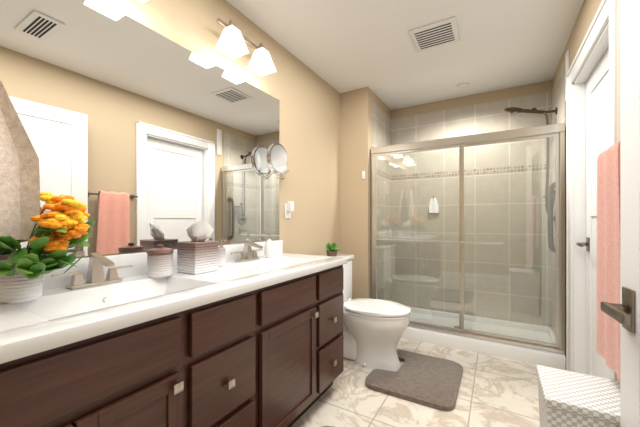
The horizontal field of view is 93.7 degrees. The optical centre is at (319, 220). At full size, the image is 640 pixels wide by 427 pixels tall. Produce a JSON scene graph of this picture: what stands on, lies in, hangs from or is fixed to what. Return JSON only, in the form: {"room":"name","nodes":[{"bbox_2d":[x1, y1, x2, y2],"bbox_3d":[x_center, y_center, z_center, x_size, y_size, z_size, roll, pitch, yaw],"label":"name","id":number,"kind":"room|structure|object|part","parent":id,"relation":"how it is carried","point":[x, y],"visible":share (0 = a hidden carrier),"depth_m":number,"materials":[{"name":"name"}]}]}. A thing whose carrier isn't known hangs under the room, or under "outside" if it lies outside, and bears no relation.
{"room":"bathroom","nodes":[
{"label":"bathroom","id":0,"kind":"room"},
{"bbox_2d":[76,0,339,257],"bbox_3d":[-0.516,-0.112,2.025,0.120,2.440,4.410,0,0,30],"label":"wall","id":1,"kind":"structure","parent":0,"point":[308,98],"depth_m":2.40,"materials":[{"name":"beige paint"}]},
{"bbox_2d":[0,0,278,259],"bbox_3d":[-0.684,-0.380,1.613,0.005,1.045,1.490,0,0,30],"label":"wall mirror","id":2,"kind":"object","parent":1,"relation":"attached to","point":[142,137],"visible":0.78,"depth_m":1.35,"materials":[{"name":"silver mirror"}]},
{"bbox_2d":[42,240,282,291],"bbox_3d":[-0.746,0.198,1.490,0.019,0.100,1.809,0,0,30],"label":"backsplash","id":3,"kind":"structure","parent":1,"relation":"attached to","point":[91,269],"depth_m":1.24,"materials":[{"name":"white stone"}]},
{"bbox_2d":[215,18,276,75],"bbox_3d":[-0.457,-1.065,1.822,0.185,0.205,0.382,0,0,30],"label":"sconce","id":4,"kind":"object","parent":1,"relation":"attached to","point":[232,40],"visible":1,"depth_m":1.73,"materials":[{"name":"white glass"}]},
{"bbox_2d":[266,143,288,177],"bbox_3d":[-0.312,-0.419,2.160,0.093,0.244,0.295,0,0,30],"label":"magnifying mirror","id":5,"kind":"object","parent":1,"relation":"attached to","point":[277,158],"visible":1,"depth_m":2.10,"materials":[{"name":"silver metal"}]},
{"bbox_2d":[285,201,293,217],"bbox_3d":[-0.233,-0.081,2.339,0.049,0.133,0.072,0,0,30],"label":"electrical outlet","id":6,"kind":"object","parent":1,"relation":"attached to","point":[289,207],"visible":1,"depth_m":2.32,"materials":[{"name":"white plastic"}]},
{"bbox_2d":[340,87,390,298],"bbox_3d":[0.534,-0.112,3.391,0.310,2.440,0.750,0,0,30],"label":"wall","id":7,"kind":"structure","parent":0,"point":[355,159],"depth_m":3.05,"materials":[{"name":"beige paint"}]},
{"bbox_2d":[226,0,583,109],"bbox_3d":[0.350,-1.382,1.516,2.130,0.100,4.410,0,0,30],"label":"ceiling","id":8,"kind":"structure","parent":0,"point":[340,46],"depth_m":2.25,"materials":[{"name":"white paint"}]},
{"bbox_2d":[409,16,459,51],"bbox_3d":[0.826,-1.325,2.159,0.300,0.014,0.300,0,0,30],"label":"air vent","id":9,"kind":"object","parent":8,"relation":"attached to","point":[435,34],"visible":0.98,"depth_m":2.13,"materials":[{"name":"white plastic"}]},
{"bbox_2d":[457,82,468,88],"bbox_3d":[1.408,-1.324,2.954,0.110,0.016,0.110,0,0,30],"label":"recessed light","id":10,"kind":"object","parent":8,"relation":"in","point":[462,85],"visible":0.96,"depth_m":2.94,"materials":[{"name":"white"}]},
{"bbox_2d":[291,338,561,426],"bbox_3d":[0.350,1.158,1.516,2.130,0.100,4.410,0,0,30],"label":"floor","id":11,"kind":"structure","parent":0,"point":[494,391],"depth_m":1.83,"materials":[{"name":"tile"}]},
{"bbox_2d":[0,256,346,426],"bbox_3d":[-0.509,0.698,1.347,0.571,0.820,1.801,0,0,30],"label":"bathroom vanity","id":12,"kind":"object","parent":11,"relation":"on","point":[248,334],"depth_m":1.04,"materials":[{"name":"brown wood"}]},
{"bbox_2d":[0,192,94,302],"bbox_3d":[-0.834,0.079,0.932,0.276,0.337,0.274,0,0,30],"label":"flower vase","id":13,"kind":"object","parent":12,"relation":"on","point":[23,271],"visible":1,"depth_m":0.89,"materials":[{"name":"ceramic"}]},
{"bbox_2d":[146,244,173,277],"bbox_3d":[-0.709,0.177,1.332,0.108,0.140,0.108,0,0,30],"label":"jar","id":14,"kind":"object","parent":12,"relation":"on","point":[160,261],"visible":1,"depth_m":1.29,"materials":[{"name":"ceramic"}]},
{"bbox_2d":[0,256,346,355],"bbox_3d":[-0.319,0.268,1.240,0.105,0.040,1.809,0,0,30],"label":"countertop","id":15,"kind":"structure","parent":12,"relation":"on","point":[23,337],"depth_m":0.84,"materials":[{"name":"white stone"}]},
{"bbox_2d":[177,220,218,273],"bbox_3d":[-0.581,0.123,1.448,0.157,0.247,0.136,0,0,30],"label":"tissue box","id":16,"kind":"object","parent":12,"relation":"on","point":[198,253],"visible":1,"depth_m":1.41,"materials":[{"name":"ceramic"}]},
{"bbox_2d":[218,247,224,266],"bbox_3d":[-0.550,0.197,1.621,0.076,0.100,0.076,0,0,30],"label":"tumbler","id":17,"kind":"object","parent":12,"relation":"on","point":[221,257],"visible":0.42,"depth_m":1.60,"materials":[{"name":"ceramic"}]},
{"bbox_2d":[219,238,226,262],"bbox_3d":[-0.560,0.176,1.720,0.066,0.142,0.052,0,0,30],"label":"soap pump","id":18,"kind":"object","parent":12,"relation":"on","point":[221,239],"visible":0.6,"depth_m":1.72,"materials":[{"name":"metal"}]},
{"bbox_2d":[264,233,273,257],"bbox_3d":[-0.338,0.166,2.007,0.074,0.162,0.068,0,0,30],"label":"soap pump","id":19,"kind":"object","parent":12,"relation":"on","point":[269,249],"visible":1,"depth_m":1.98,"materials":[{"name":"white ceramic"}]},
{"bbox_2d":[318,254,410,370],"bbox_3d":[0.312,0.708,2.402,0.812,0.800,0.470,0,0,30],"label":"toilet","id":20,"kind":"object","parent":11,"relation":"on","point":[374,330],"visible":0.71,"depth_m":2.23,"materials":[{"name":"white ceramic"}]},
{"bbox_2d":[325,242,340,255],"bbox_3d":[0.103,0.248,2.579,0.137,0.117,0.147,0,0,30],"label":"succulent","id":21,"kind":"object","parent":20,"relation":"on","point":[331,250],"visible":1,"depth_m":2.55,"materials":[{"name":"green plant"}]},
{"bbox_2d":[365,349,462,410],"bbox_3d":[0.680,1.093,2.128,0.560,0.029,0.640,0,0,30],"label":"area rug","id":22,"kind":"object","parent":11,"relation":"on","point":[427,380],"visible":0.88,"depth_m":2.02,"materials":[{"name":"grey fabric"}]},
{"bbox_2d":[401,307,565,369],"bbox_3d":[1.340,1.073,2.917,1.536,0.130,0.728,0,0,30],"label":"shower pan","id":23,"kind":"object","parent":11,"relation":"on","point":[532,356],"visible":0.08,"depth_m":2.68,"materials":[{"name":"white plastic"}]},
{"bbox_2d":[371,123,564,353],"bbox_3d":[1.180,0.138,2.644,1.536,1.739,0.104,0,0,30],"label":"shower enclosure","id":24,"kind":"object","parent":23,"relation":"on","point":[557,131],"visible":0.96,"depth_m":2.56,"materials":[{"name":"clear glass"}]},
{"bbox_2d":[536,365,619,426],"bbox_3d":[0.972,0.858,1.073,0.300,0.500,0.285,0,0,30],"label":"hamper","id":25,"kind":"object","parent":11,"relation":"on","point":[570,399],"visible":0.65,"depth_m":1.03,"materials":[{"name":"white wicker"}]},
{"bbox_2d":[391,80,551,118],"bbox_3d":[1.427,-0.112,3.371,1.870,2.440,0.120,0,0,30],"label":"wall","id":26,"kind":"structure","parent":0,"point":[520,91],"depth_m":3.17,"materials":[{"name":"beige paint"}]},
{"bbox_2d":[372,61,565,356],"bbox_3d":[1.366,-0.057,2.961,1.560,2.330,0.650,0,0,30],"label":"tiled wall","id":27,"kind":"structure","parent":26,"relation":"attached to","point":[488,117],"depth_m":3.17,"materials":[{"name":"tile"}]},
{"bbox_2d":[429,196,438,212],"bbox_3d":[1.274,-0.177,3.356,0.105,0.191,0.043,0,0,30],"label":"soap dish","id":28,"kind":"object","parent":27,"relation":"attached to","point":[436,204],"depth_m":3.35,"materials":[{"name":"white ceramic"}]},
{"bbox_2d":[504,107,556,226],"bbox_3d":[1.850,-0.481,2.645,0.389,1.108,0.255,0,0,30],"label":"shower head","id":29,"kind":"object","parent":27,"relation":"attached to","point":[513,110],"visible":0.71,"depth_m":2.61},
{"bbox_2d":[547,182,554,251],"bbox_3d":[1.878,-0.022,2.400,0.095,0.619,0.080,0,0,30],"label":"grab rail","id":30,"kind":"object","parent":27,"relation":"attached to","point":[550,224],"depth_m":2.40,"materials":[{"name":"silver metal"}]},
{"bbox_2d":[552,0,601,88],"bbox_3d":[1.209,-0.112,1.013,0.140,2.440,4.410,0,0,30],"label":"wall","id":31,"kind":"structure","parent":0,"point":[587,14],"depth_m":1.92,"materials":[{"name":"beige paint"}]},
{"bbox_2d":[565,50,568,101],"bbox_3d":[1.828,-1.067,2.220,0.011,0.350,0.080,0,0,30],"label":"air vent","id":32,"kind":"object","parent":31,"relation":"in","point":[566,62],"visible":0.6,"depth_m":2.21,"materials":[{"name":"white"}]},
{"bbox_2d":[566,0,619,380],"bbox_3d":[1.571,0.033,1.681,0.141,2.150,1.010,0,0,30],"label":"door","id":33,"kind":"structure","parent":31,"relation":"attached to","point":[598,51],"depth_m":1.93,"materials":[{"name":"white paint"}]},
{"bbox_3d":[1.578,0.087,1.677,0.108,2.017,0.768,0,0,30],"label":"closet door","id":34,"kind":"part","parent":33,"relation":"part of","materials":[{"name":"white wood"}]},
{"bbox_2d":[601,0,639,426],"bbox_3d":[0.718,0.079,0.514,0.178,2.035,0.910,0,0,30],"label":"entry door","id":35,"kind":"structure","parent":31,"relation":"in","point":[625,313],"depth_m":0.86,"materials":[{"name":"white paint"}]},
{"bbox_3d":[1.119,-0.242,1.083,0.083,0.048,0.448,0,0,30],"label":"towel rail","id":36,"kind":"object","parent":31,"relation":"attached to","visible":0},
{"bbox_2d":[596,141,619,380],"bbox_3d":[1.079,0.124,1.077,0.074,0.807,0.300,0,0,30],"label":"towel","id":37,"kind":"object","parent":36,"relation":"hanging from","point":[608,255],"visible":0.52,"depth_m":1.08,"materials":[{"name":"pink fabric"}]},
{"bbox_3d":[-1.083,-0.587,0.885,0.054,0.179,0.160,0,0,30],"label":"towel ring","id":38,"kind":"object","parent":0,"visible":0},
{"bbox_2d":[0,80,40,239],"bbox_3d":[-1.037,-0.244,0.868,0.065,0.615,0.333,0,0,30],"label":"towel","id":39,"kind":"object","parent":38,"relation":"hanging from","point":[19,186],"visible":0.88,"depth_m":0.96,"materials":[{"name":"beige fabric"}]}
]}

